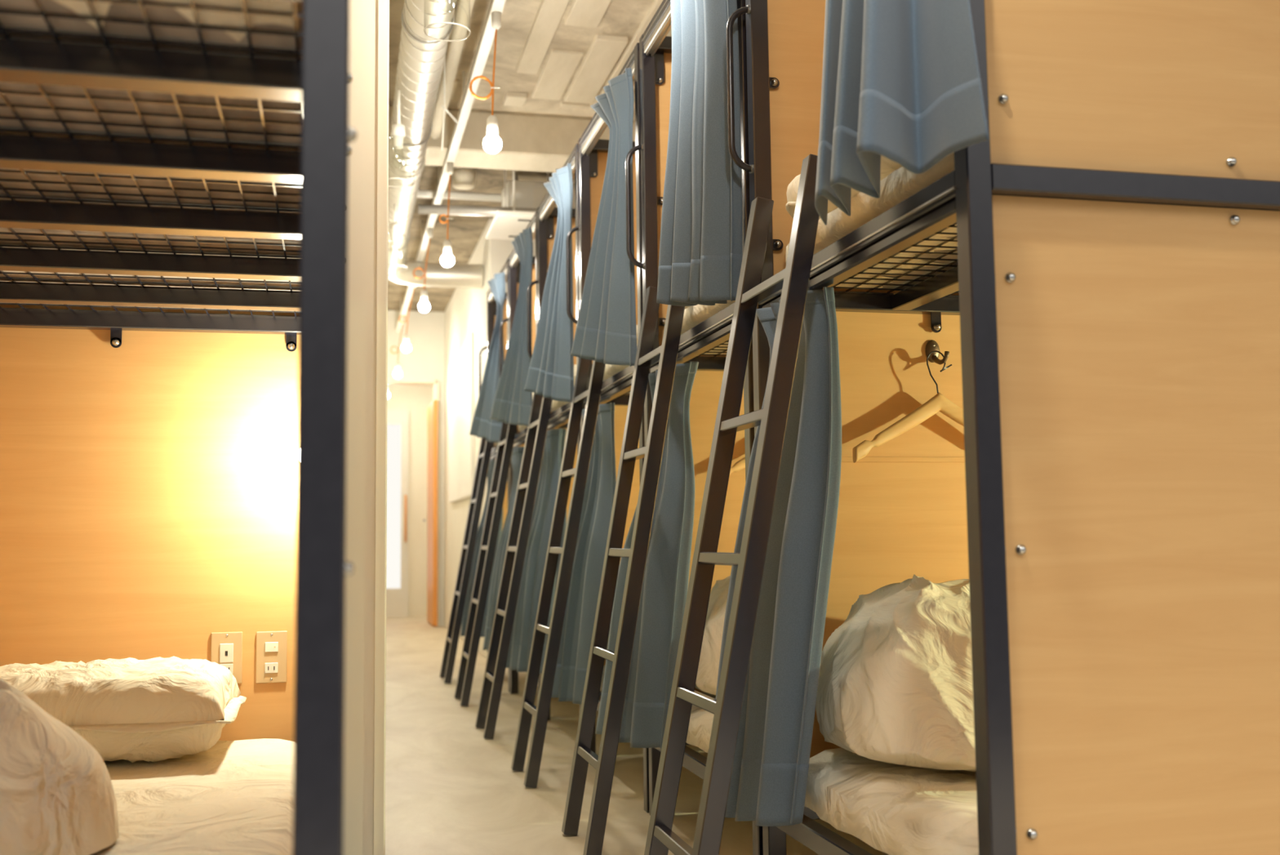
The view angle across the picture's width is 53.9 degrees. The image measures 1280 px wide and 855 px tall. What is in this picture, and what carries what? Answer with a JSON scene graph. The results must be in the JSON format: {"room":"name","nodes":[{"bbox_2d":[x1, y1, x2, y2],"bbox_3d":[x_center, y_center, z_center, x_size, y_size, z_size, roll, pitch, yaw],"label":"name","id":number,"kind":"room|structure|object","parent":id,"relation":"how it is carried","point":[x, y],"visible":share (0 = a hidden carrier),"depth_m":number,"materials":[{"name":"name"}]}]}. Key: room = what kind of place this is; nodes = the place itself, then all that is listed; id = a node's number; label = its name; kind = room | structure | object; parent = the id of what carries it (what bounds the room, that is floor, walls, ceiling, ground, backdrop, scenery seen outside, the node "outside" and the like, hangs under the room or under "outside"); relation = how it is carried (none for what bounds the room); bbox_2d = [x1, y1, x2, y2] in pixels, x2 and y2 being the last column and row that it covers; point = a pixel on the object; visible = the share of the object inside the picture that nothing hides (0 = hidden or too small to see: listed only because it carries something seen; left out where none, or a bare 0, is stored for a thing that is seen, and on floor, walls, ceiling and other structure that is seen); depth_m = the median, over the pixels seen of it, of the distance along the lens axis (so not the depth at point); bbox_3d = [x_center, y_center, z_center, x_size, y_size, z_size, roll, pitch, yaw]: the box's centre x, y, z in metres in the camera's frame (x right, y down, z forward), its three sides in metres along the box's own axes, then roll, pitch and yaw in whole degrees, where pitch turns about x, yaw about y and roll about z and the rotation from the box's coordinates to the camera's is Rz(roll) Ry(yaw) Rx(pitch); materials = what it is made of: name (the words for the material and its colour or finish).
{"room":"dormitory","nodes":[
{"label":"dormitory","id":0,"kind":"room"},
{"bbox_2d":[342,0,389,854],"bbox_3d":[-2.514,-0.036,7.226,1.728,3.000,8.834,0,-5,-14],"label":"wall","id":1,"kind":"structure","parent":0,"point":[366,512],"depth_m":3.11,"materials":[{"name":"beige paint"}]},
{"bbox_2d":[417,189,501,201],"bbox_3d":[-1.224,-1.365,7.369,0.820,0.043,0.044,0,-5,-14],"label":"pipe","id":2,"kind":"object","parent":1,"relation":"attached to","point":[421,193],"visible":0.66,"depth_m":7.40,"materials":[{"name":"white metal"}]},
{"bbox_2d":[388,105,635,172],"bbox_3d":[-0.970,-1.510,6.586,7.200,0.215,0.300,0,-5,-14],"label":"beam","id":3,"kind":"structure","parent":1,"relation":"attached to","point":[530,143],"depth_m":6.54,"materials":[{"name":"concrete"}]},
{"bbox_2d":[386,385,433,616],"bbox_3d":[-2.599,0.404,12.794,3.400,3.100,1.740,0,-5,-14],"label":"wall","id":4,"kind":"structure","parent":0,"point":[416,399],"depth_m":13.54,"materials":[{"name":"beige paint"}]},
{"bbox_2d":[386,409,408,617],"bbox_3d":[-2.848,0.906,13.337,0.780,2.200,0.122,0,-5,-14],"label":"door","id":5,"kind":"structure","parent":4,"relation":"in","point":[397,420],"depth_m":13.41,"materials":[{"name":"white glass"}]},
{"bbox_2d":[387,310,444,626],"bbox_3d":[-2.762,0.366,11.775,6.200,3.000,0.160,0,-5,-14],"label":"wall","id":6,"kind":"structure","parent":0,"point":[424,359],"depth_m":11.95,"materials":[{"name":"white paint"}]},
{"bbox_2d":[387,377,439,626],"bbox_3d":[-2.354,0.705,11.808,0.915,2.320,0.230,0,-5,-14],"label":"trim","id":7,"kind":"structure","parent":6,"relation":"attached to","point":[436,387],"depth_m":11.85,"materials":[{"name":"beige paint"}]},
{"bbox_2d":[422,400,437,626],"bbox_3d":[-2.027,0.824,12.120,0.090,2.110,0.760,0,-5,-14],"label":"door","id":8,"kind":"structure","parent":6,"relation":"in","point":[432,511],"depth_m":11.85,"materials":[{"name":"orange wood"}]},
{"bbox_2d":[444,218,535,657],"bbox_3d":[-0.368,0.218,10.430,2.185,3.000,3.600,0,-5,-14],"label":"wall","id":9,"kind":"structure","parent":0,"point":[465,313],"depth_m":10.32,"materials":[{"name":"white paint"}]},
{"bbox_2d":[448,332,474,502],"bbox_3d":[-1.465,-0.024,10.262,0.029,1.220,1.850,0,-5,-14],"label":"notice board","id":10,"kind":"object","parent":9,"relation":"attached to","point":[461,368],"visible":0.86,"depth_m":10.03,"materials":[{"name":"white ceramic"}]},
{"bbox_2d":[387,0,671,311],"bbox_3d":[-1.725,-1.584,7.577,8.200,0.175,15.200,0,-5,-14],"label":"ceiling","id":11,"kind":"structure","parent":0,"point":[553,58],"depth_m":5.90,"materials":[{"name":"concrete"}]},
{"bbox_2d":[387,0,484,288],"bbox_3d":[-1.139,-1.414,6.220,0.721,0.410,5.518,0,-5,-7],"label":"spiral duct","id":12,"kind":"object","parent":11,"relation":"hanging from","point":[421,58],"visible":0.79,"depth_m":5.42,"materials":[{"name":"white metal"}]},
{"bbox_2d":[387,203,407,271],"bbox_3d":[-1.286,-1.004,6.598,0.132,0.345,0.132,0,-5,-14],"label":"glass pendant","id":13,"kind":"object","parent":12,"relation":"hanging from","point":[394,228],"visible":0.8,"depth_m":6.58,"materials":[{"name":"clear glass"}]},
{"bbox_2d":[388,90,414,187],"bbox_3d":[-0.967,-1.163,5.036,0.132,0.380,0.132,0,-5,-14],"label":"glass pendant","id":14,"kind":"object","parent":12,"relation":"hanging from","point":[398,134],"visible":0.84,"depth_m":5.02,"materials":[{"name":"clear glass"}]},
{"bbox_2d":[423,0,471,41],"bbox_3d":[-0.545,-1.279,3.559,0.132,0.336,0.132,0,-5,-14],"label":"glass pendant","id":15,"kind":"object","parent":12,"relation":"hanging from","point":[430,24],"visible":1,"depth_m":3.56,"materials":[{"name":"clear glass"}]},
{"bbox_2d":[430,0,474,138],"bbox_3d":[-0.728,-1.612,5.084,0.060,0.058,2.700,0,-5,-13],"label":"pipe","id":16,"kind":"object","parent":12,"relation":"attached to","point":[462,14],"visible":0.79,"depth_m":5.37,"materials":[{"name":"metal"}]},
{"bbox_2d":[417,204,537,216],"bbox_3d":[-0.500,-1.199,7.055,1.462,0.051,0.052,0,-5,-11],"label":"pipe","id":17,"kind":"object","parent":12,"relation":"attached to","point":[423,208],"visible":0.34,"depth_m":6.95,"materials":[{"name":"grey metal"}]},
{"bbox_2d":[441,54,458,150],"bbox_3d":[-0.804,-1.444,5.332,0.014,0.570,0.092,-5,-7,41],"label":"hanging rod","id":18,"kind":"object","parent":11,"relation":"hanging from","point":[442,106],"visible":0.85,"depth_m":5.30,"materials":[{"name":"white metal"}]},
{"bbox_2d":[395,0,506,333],"bbox_3d":[-0.994,-1.475,6.556,0.044,0.226,10.900,0,-5,-14],"label":"track","id":19,"kind":"object","parent":11,"relation":"attached to","point":[487,36],"visible":0.81,"depth_m":5.90,"materials":[{"name":"white metal"}]},
{"bbox_2d":[390,316,404,377],"bbox_3d":[-2.103,-0.695,10.916,0.113,0.536,0.067,3,-6,-37],"label":"pendant bulb","id":20,"kind":"object","parent":19,"relation":"hanging from","point":[397,373],"visible":0.98,"depth_m":10.89,"materials":[{"name":"white glass"}]},
{"bbox_2d":[395,361,399,369],"bbox_3d":[-2.100,-0.531,10.903,0.042,0.071,0.042,0,-5,-14],"label":"socket","id":21,"kind":"object","parent":20,"relation":"attached to","point":[397,364],"depth_m":10.89,"materials":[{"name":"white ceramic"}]},
{"bbox_2d":[398,285,416,352],"bbox_3d":[-1.731,-0.830,9.367,0.129,0.548,0.068,0,-5,-14],"label":"pendant bulb","id":22,"kind":"object","parent":19,"relation":"hanging from","point":[406,347],"visible":0.97,"depth_m":9.34,"materials":[{"name":"white glass"}]},
{"bbox_2d":[403,333,408,343],"bbox_3d":[-1.737,-0.660,9.350,0.042,0.071,0.042,0,-5,-14],"label":"socket","id":23,"kind":"object","parent":22,"relation":"attached to","point":[406,337],"depth_m":9.33,"materials":[{"name":"white plastic"}]},
{"bbox_2d":[413,227,432,311],"bbox_3d":[-1.347,-0.980,7.818,0.111,0.531,0.068,3,-6,-38],"label":"pendant bulb","id":24,"kind":"object","parent":19,"relation":"hanging from","point":[424,306],"visible":1,"depth_m":7.80,"materials":[{"name":"white glass"}]},
{"bbox_2d":[420,289,427,301],"bbox_3d":[-1.340,-0.818,7.807,0.042,0.071,0.042,0,-5,-14],"label":"socket","id":25,"kind":"object","parent":24,"relation":"attached to","point":[424,294],"depth_m":7.79,"materials":[{"name":"white plastic"}]},
{"bbox_2d":[439,161,453,266],"bbox_3d":[-0.990,-1.095,6.471,0.068,0.546,0.068,-4,-6,34],"label":"pendant bulb","id":26,"kind":"object","parent":19,"relation":"hanging from","point":[446,260],"visible":1,"depth_m":6.45,"materials":[{"name":"white glass"}]},
{"bbox_2d":[443,240,451,253],"bbox_3d":[-0.988,-0.926,6.456,0.042,0.071,0.042,0,-5,-14],"label":"socket","id":27,"kind":"object","parent":26,"relation":"attached to","point":[446,244],"depth_m":6.44,"materials":[{"name":"white plastic"}]},
{"bbox_2d":[469,11,502,153],"bbox_3d":[-0.569,-1.270,4.627,0.119,0.531,0.068,0,-5,-14],"label":"pendant bulb","id":28,"kind":"object","parent":19,"relation":"hanging from","point":[492,144],"visible":1,"depth_m":4.61,"materials":[{"name":"white glass"}]},
{"bbox_2d":[486,115,497,134],"bbox_3d":[-0.542,-1.108,4.619,0.042,0.071,0.042,0,-5,-14],"label":"socket","id":29,"kind":"object","parent":28,"relation":"attached to","point":[492,121],"depth_m":4.60,"materials":[{"name":"white plastic"}]},
{"bbox_2d":[452,167,475,190],"bbox_3d":[-1.019,-1.458,7.272,0.140,0.143,0.140,0,-5,-14],"label":"lamp","id":30,"kind":"object","parent":11,"relation":"attached to","point":[463,178],"visible":0.95,"depth_m":7.22,"materials":[{"name":"white glass"}]},
{"bbox_2d":[485,169,549,240],"bbox_3d":[-0.642,-1.332,7.125,0.405,0.432,0.540,0,-5,-14],"label":"ceiling panel","id":31,"kind":"object","parent":11,"relation":"hanging from","point":[505,224],"visible":0.44,"depth_m":6.99,"materials":[{"name":"white ceramic"}]},
{"bbox_2d":[502,175,575,208],"bbox_3d":[-0.470,-1.347,7.528,0.680,0.333,0.264,0,-5,-14],"label":"air conditioner","id":32,"kind":"object","parent":11,"relation":"attached to","point":[528,194],"visible":0.29,"depth_m":7.35,"materials":[{"name":"white metal"}]},
{"bbox_2d":[533,187,575,208],"bbox_3d":[-0.390,-1.322,7.411,0.480,0.160,0.004,0,-5,-14],"label":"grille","id":33,"kind":"object","parent":32,"relation":"attached to","point":[539,193],"depth_m":7.36,"materials":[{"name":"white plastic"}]},
{"bbox_2d":[385,615,888,854],"bbox_3d":[-1.591,1.491,6.916,8.200,0.120,16.000,0,-5,-14],"label":"floor","id":34,"kind":"structure","parent":0,"point":[451,788],"depth_m":4.16,"materials":[{"name":"beige concrete"}]},
{"bbox_2d":[0,0,357,854],"bbox_3d":[-0.968,-0.179,1.936,1.006,2.320,2.097,0,-5,-14],"label":"bunk bed","id":35,"kind":"object","parent":34,"relation":"on","point":[171,477],"visible":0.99,"depth_m":2.85,"materials":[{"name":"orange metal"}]},
{"bbox_2d":[0,0,302,311],"bbox_3d":[-0.972,-0.407,1.971,0.901,0.097,1.991,0,-5,-14],"label":"mattress","id":36,"kind":"object","parent":35,"relation":"on","point":[80,7],"visible":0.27,"depth_m":1.61,"materials":[{"name":"beige fabric"}]},
{"bbox_2d":[89,739,293,854],"bbox_3d":[-0.958,0.673,1.875,0.905,0.131,1.990,0,-5,-14],"label":"mattress","id":37,"kind":"object","parent":35,"relation":"on","point":[230,797],"visible":0.55,"depth_m":2.14,"materials":[{"name":"beige fabric"}]},
{"bbox_2d":[0,677,119,854],"bbox_3d":[-1.086,0.470,1.704,0.666,0.246,0.658,-4,-6,32],"label":"quilt","id":38,"kind":"object","parent":37,"relation":"on","point":[57,795],"visible":1,"depth_m":1.71,"materials":[{"name":"beige fabric"}]},
{"bbox_2d":[0,655,246,762],"bbox_3d":[-1.157,0.582,2.620,0.617,0.188,0.472,0,-5,-14],"label":"pillow","id":39,"kind":"object","parent":37,"relation":"on","point":[155,708],"visible":0.77,"depth_m":2.46,"materials":[{"name":"beige fabric"}]},
{"bbox_2d":[210,631,242,683],"bbox_3d":[-0.966,0.538,2.938,0.070,0.120,0.010,0,-5,-14],"label":"wall outlet","id":40,"kind":"object","parent":35,"relation":"attached to","point":[226,647],"visible":0.69,"depth_m":2.94,"materials":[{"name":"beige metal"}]},
{"bbox_2d":[219,643,233,662],"bbox_3d":[-0.965,0.526,2.937,0.030,0.044,0.003,0,-5,-14],"label":"switch","id":41,"kind":"object","parent":40,"relation":"attached to","point":[226,650],"depth_m":2.94,"materials":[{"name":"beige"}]},
{"bbox_2d":[219,663,233,673],"bbox_3d":[-0.965,0.563,2.933,0.030,0.024,0.003,0,-5,-14],"label":"socket","id":42,"kind":"object","parent":40,"relation":"attached to","point":[230,666],"depth_m":2.93,"materials":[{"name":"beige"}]},
{"bbox_2d":[255,630,287,683],"bbox_3d":[-0.868,0.540,2.962,0.070,0.120,0.010,0,-5,-14],"label":"wall outlet","id":43,"kind":"object","parent":35,"relation":"attached to","point":[271,646],"visible":1,"depth_m":2.96,"materials":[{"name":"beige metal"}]},
{"bbox_2d":[264,641,278,652],"bbox_3d":[-0.867,0.516,2.961,0.030,0.023,0.003,0,-5,-14],"label":"switch","id":44,"kind":"object","parent":43,"relation":"attached to","point":[269,646],"depth_m":2.96,"materials":[{"name":"white plastic"}]},
{"bbox_2d":[264,662,278,672],"bbox_3d":[-0.867,0.565,2.957,0.030,0.024,0.003,0,-5,-14],"label":"socket","id":45,"kind":"object","parent":43,"relation":"attached to","point":[269,667],"depth_m":2.96,"materials":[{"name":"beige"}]},
{"bbox_2d":[439,437,493,683],"bbox_3d":[-0.997,0.697,7.299,0.302,1.513,0.338,0,-5,-14],"label":"ladder","id":46,"kind":"object","parent":34,"relation":"on","point":[486,446],"visible":0.86,"depth_m":7.19,"materials":[{"name":"black metal"}]},
{"bbox_2d":[453,422,516,706],"bbox_3d":[-0.765,0.608,6.321,0.303,1.512,0.338,0,-5,-14],"label":"ladder","id":47,"kind":"object","parent":34,"relation":"on","point":[508,431],"visible":0.85,"depth_m":6.22,"materials":[{"name":"black metal"}]},
{"bbox_2d":[478,257,510,692],"bbox_3d":[0.151,0.289,7.428,2.097,2.320,0.997,0,-5,-13],"label":"bunk bed","id":48,"kind":"object","parent":34,"relation":"on","point":[491,304],"visible":0.06,"depth_m":7.69,"materials":[{"name":"brown wood"}]},
{"bbox_2d":[460,459,502,636],"bbox_3d":[-0.914,0.715,7.412,0.167,1.049,0.523,1,-5,-22],"label":"curtain","id":49,"kind":"object","parent":48,"relation":"hanging from","point":[491,464],"visible":0.19,"depth_m":7.47,"materials":[{"name":"blue fabric"}]},
{"bbox_2d":[469,271,506,442],"bbox_3d":[-0.821,-0.369,6.913,0.127,0.936,0.387,2,-6,-25],"label":"curtain","id":50,"kind":"object","parent":48,"relation":"hanging from","point":[482,426],"visible":0.77,"depth_m":6.80,"materials":[{"name":"blue fabric"}]},
{"bbox_2d":[475,392,552,738],"bbox_3d":[-0.524,0.518,5.318,0.311,1.511,0.338,0,-5,-14],"label":"ladder","id":51,"kind":"object","parent":34,"relation":"on","point":[521,521],"visible":0.9,"depth_m":5.23,"materials":[{"name":"black metal"}]},
{"bbox_2d":[499,210,540,694],"bbox_3d":[0.387,0.200,6.448,2.097,2.320,0.997,0,-5,-13],"label":"bunk bed","id":52,"kind":"object","parent":34,"relation":"on","point":[514,265],"visible":0.06,"depth_m":6.71,"materials":[{"name":"brown wood"}]},
{"bbox_2d":[482,446,524,651],"bbox_3d":[-0.681,0.623,6.409,0.158,1.046,0.518,1,-5,-21],"label":"curtain","id":53,"kind":"object","parent":52,"relation":"hanging from","point":[517,452],"visible":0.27,"depth_m":6.43,"materials":[{"name":"blue fabric"}]},
{"bbox_2d":[489,226,533,426],"bbox_3d":[-0.598,-0.452,5.979,0.114,0.939,0.449,1,-5,-23],"label":"curtain","id":54,"kind":"object","parent":52,"relation":"hanging from","point":[512,404],"visible":0.88,"depth_m":5.84,"materials":[{"name":"blue fabric"}]},
{"bbox_2d":[519,425,528,431],"bbox_3d":[0.399,-0.030,6.465,1.991,0.097,0.901,0,-5,-13],"label":"mattress","id":55,"kind":"object","parent":52,"relation":"on","point":[521,427],"visible":0.02,"depth_m":6.42,"materials":[{"name":"beige fabric"}]},
{"bbox_2d":[527,143,581,719],"bbox_3d":[0.622,0.111,5.468,2.097,2.320,0.997,0,-5,-13],"label":"bunk bed","id":56,"kind":"object","parent":34,"relation":"on","point":[547,212],"visible":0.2,"depth_m":5.73,"materials":[{"name":"brown wood"}]},
{"bbox_2d":[506,428,566,672],"bbox_3d":[-0.448,0.535,5.456,0.168,1.045,0.550,1,-5,-23],"label":"curtain","id":57,"kind":"object","parent":56,"relation":"hanging from","point":[522,636],"visible":0.62,"depth_m":5.37,"materials":[{"name":"blue fabric"}]},
{"bbox_2d":[524,163,573,402],"bbox_3d":[-0.339,-0.547,4.950,0.138,0.936,0.335,3,-6,-34],"label":"curtain","id":58,"kind":"object","parent":56,"relation":"hanging from","point":[550,375],"visible":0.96,"depth_m":4.83,"materials":[{"name":"blue fabric"}]},
{"bbox_2d":[551,384,574,411],"bbox_3d":[0.635,-0.119,5.485,1.991,0.097,0.901,0,-5,-13],"label":"mattress","id":59,"kind":"object","parent":56,"relation":"on","point":[556,405],"visible":0.02,"depth_m":5.40,"materials":[{"name":"beige fabric"}]},
{"bbox_2d":[573,363,576,384],"bbox_3d":[-0.052,-0.223,5.569,0.698,0.140,0.430,0,-5,-13],"label":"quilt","id":60,"kind":"object","parent":59,"relation":"on","point":[575,364],"visible":0.02,"depth_m":5.35,"materials":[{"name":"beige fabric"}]},
{"bbox_2d":[511,357,605,787],"bbox_3d":[-0.273,0.425,4.314,0.300,1.513,0.338,0,-5,-14],"label":"ladder","id":61,"kind":"object","parent":34,"relation":"on","point":[592,396],"visible":0.84,"depth_m":4.22,"materials":[{"name":"black metal"}]},
{"bbox_2d":[565,42,649,813],"bbox_3d":[0.858,0.022,4.488,2.097,2.320,0.997,0,-5,-13],"label":"bunk bed","id":62,"kind":"object","parent":34,"relation":"on","point":[593,152],"visible":0.16,"depth_m":4.74,"materials":[{"name":"brown wood"}]},
{"bbox_2d":[551,402,616,703],"bbox_3d":[-0.205,0.444,4.446,0.166,1.046,0.567,1,-5,-20],"label":"curtain","id":63,"kind":"object","parent":62,"relation":"hanging from","point":[594,523],"visible":0.66,"depth_m":4.34,"materials":[{"name":"blue fabric"}]},
{"bbox_2d":[600,665,604,693],"bbox_3d":[0.877,0.872,4.409,2.004,0.130,0.905,0,-5,-13],"label":"mattress","id":64,"kind":"object","parent":62,"relation":"on","point":[603,671],"visible":0.02,"depth_m":4.34,"materials":[{"name":"beige fabric"}]},
{"bbox_2d":[570,67,636,366],"bbox_3d":[-0.107,-0.633,3.999,0.138,0.938,0.395,2,-6,-32],"label":"curtain","id":65,"kind":"object","parent":62,"relation":"hanging from","point":[606,331],"visible":0.93,"depth_m":3.88,"materials":[{"name":"blue fabric"}]},
{"bbox_2d":[603,343,637,393],"bbox_3d":[0.871,-0.208,4.505,1.991,0.097,0.901,0,-5,-13],"label":"mattress","id":66,"kind":"object","parent":62,"relation":"on","point":[611,370],"visible":0.02,"depth_m":4.31,"materials":[{"name":"beige fabric"}]},
{"bbox_2d":[635,324,638,343],"bbox_3d":[0.184,-0.312,4.589,0.698,0.140,0.430,0,-5,-13],"label":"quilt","id":67,"kind":"object","parent":66,"relation":"on","point":[636,324],"visible":0.02,"depth_m":4.36,"materials":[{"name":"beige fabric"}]},
{"bbox_2d":[561,285,684,854],"bbox_3d":[-0.040,0.338,3.363,0.296,1.514,0.338,0,-5,-14],"label":"ladder","id":68,"kind":"object","parent":34,"relation":"on","point":[604,763],"visible":0.89,"depth_m":3.28,"materials":[{"name":"black metal"}]},
{"bbox_2d":[625,0,763,854],"bbox_3d":[1.094,-0.067,3.508,2.097,2.320,0.997,0,-5,-13],"label":"bunk bed","id":69,"kind":"object","parent":34,"relation":"on","point":[655,46],"visible":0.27,"depth_m":3.77,"materials":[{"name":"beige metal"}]},
{"bbox_2d":[595,361,698,748],"bbox_3d":[0.015,0.359,3.515,0.155,1.045,0.543,1,-5,-22],"label":"curtain","id":70,"kind":"object","parent":69,"relation":"hanging from","point":[664,588],"visible":0.73,"depth_m":3.36,"materials":[{"name":"blue fabric"}]},
{"bbox_2d":[656,0,742,306],"bbox_3d":[0.142,-0.730,2.973,0.120,0.925,0.308,2,-6,-32],"label":"curtain","id":71,"kind":"object","parent":69,"relation":"hanging from","point":[700,256],"visible":0.93,"depth_m":2.91,"materials":[{"name":"blue fabric"}]},
{"bbox_2d":[685,691,715,752],"bbox_3d":[1.113,0.783,3.429,2.004,0.130,0.905,0,-5,-13],"label":"mattress","id":72,"kind":"object","parent":69,"relation":"on","point":[700,723],"visible":0.02,"depth_m":3.20,"materials":[{"name":"beige fabric"}]},
{"bbox_2d":[694,571,730,697],"bbox_3d":[0.525,0.552,3.458,0.834,0.348,0.625,0,-5,-13],"label":"quilt","id":73,"kind":"object","parent":72,"relation":"on","point":[706,682],"visible":0.07,"depth_m":3.30,"materials":[{"name":"beige fabric"}]},
{"bbox_2d":[680,300,735,354],"bbox_3d":[1.107,-0.298,3.525,1.991,0.097,0.901,0,-5,-13],"label":"mattress","id":74,"kind":"object","parent":69,"relation":"on","point":[694,315],"visible":0.04,"depth_m":3.30,"materials":[{"name":"beige fabric"}]},
{"label":"coat hook","id":75,"kind":"object","parent":69,"relation":"attached to","visible":0},
{"bbox_2d":[728,456,745,475],"bbox_3d":[0.437,0.042,3.795,0.430,0.255,0.033,0,-5,-13],"label":"clothes hanger","id":76,"kind":"object","parent":75,"relation":"hanging from","point":[740,464],"visible":0.07,"depth_m":3.75,"materials":[{"name":"beige wood"}]},
{"bbox_2d":[644,154,819,854],"bbox_3d":[0.166,0.255,2.413,0.322,1.510,0.338,0,-5,-14],"label":"ladder","id":77,"kind":"object","parent":34,"relation":"on","point":[793,280],"visible":0.95,"depth_m":2.34,"materials":[{"name":"black metal"}]},
{"bbox_2d":[725,0,1279,854],"bbox_3d":[1.330,-0.157,2.528,2.097,2.320,0.997,0,-5,-13],"label":"bunk bed","id":78,"kind":"object","parent":34,"relation":"on","point":[1107,318],"visible":0.76,"depth_m":1.89,"materials":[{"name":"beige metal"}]},
{"bbox_2d":[715,286,841,826],"bbox_3d":[0.270,0.263,2.513,0.150,1.058,0.420,1,-5,-19],"label":"curtain","id":79,"kind":"object","parent":78,"relation":"hanging from","point":[768,783],"visible":0.79,"depth_m":2.38,"materials":[{"name":"blue fabric"}]},
{"bbox_2d":[786,151,958,288],"bbox_3d":[1.343,-0.387,2.545,1.991,0.097,0.901,0,-5,-13],"label":"mattress","id":80,"kind":"object","parent":78,"relation":"on","point":[900,184],"visible":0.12,"depth_m":2.31,"materials":[{"name":"beige fabric"}]},
{"bbox_2d":[785,172,858,218],"bbox_3d":[0.656,-0.490,2.629,0.698,0.140,0.430,0,-5,-13],"label":"pillow","id":81,"kind":"object","parent":80,"relation":"on","point":[792,188],"visible":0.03,"depth_m":2.58,"materials":[{"name":"beige fabric"}]},
{"bbox_2d":[880,155,901,179],"bbox_3d":[0.715,-0.490,2.182,0.607,0.060,0.475,0,-5,-13],"label":"pillow","id":82,"kind":"object","parent":80,"relation":"on","point":[887,165],"visible":0.02,"depth_m":2.22,"materials":[{"name":"beige fabric"}]},
{"bbox_2d":[804,746,978,854],"bbox_3d":[1.349,0.694,2.449,2.004,0.130,0.905,0,-5,-13],"label":"mattress","id":83,"kind":"object","parent":78,"relation":"on","point":[895,811],"visible":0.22,"depth_m":2.18,"materials":[{"name":"beige fabric"}]},
{"bbox_2d":[813,574,975,772],"bbox_3d":[0.760,0.463,2.478,0.834,0.348,0.625,0,-5,-13],"label":"quilt","id":84,"kind":"object","parent":83,"relation":"on","point":[895,682],"visible":0.42,"depth_m":2.32,"materials":[{"name":"beige fabric"}]},
{"bbox_2d":[814,0,989,225],"bbox_3d":[0.333,-0.820,1.960,0.173,0.924,0.526,0,-5,-13],"label":"curtain","id":85,"kind":"object","parent":78,"relation":"hanging from","point":[901,82],"visible":1,"depth_m":1.83,"materials":[{"name":"blue fabric"}]},
{"bbox_2d":[924,339,949,364],"bbox_3d":[0.673,-0.172,2.845,0.035,0.061,0.054,0,-5,-13],"label":"coat hook","id":86,"kind":"object","parent":78,"relation":"attached to","point":[931,345],"visible":0.97,"depth_m":2.86,"materials":[{"name":"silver metal"}]},
{"bbox_2d":[852,350,963,462],"bbox_3d":[0.673,-0.047,2.815,0.430,0.255,0.033,0,-5,-13],"label":"clothes hanger","id":87,"kind":"object","parent":86,"relation":"hanging from","point":[939,402],"visible":0.66,"depth_m":2.80,"materials":[{"name":"beige wood"}]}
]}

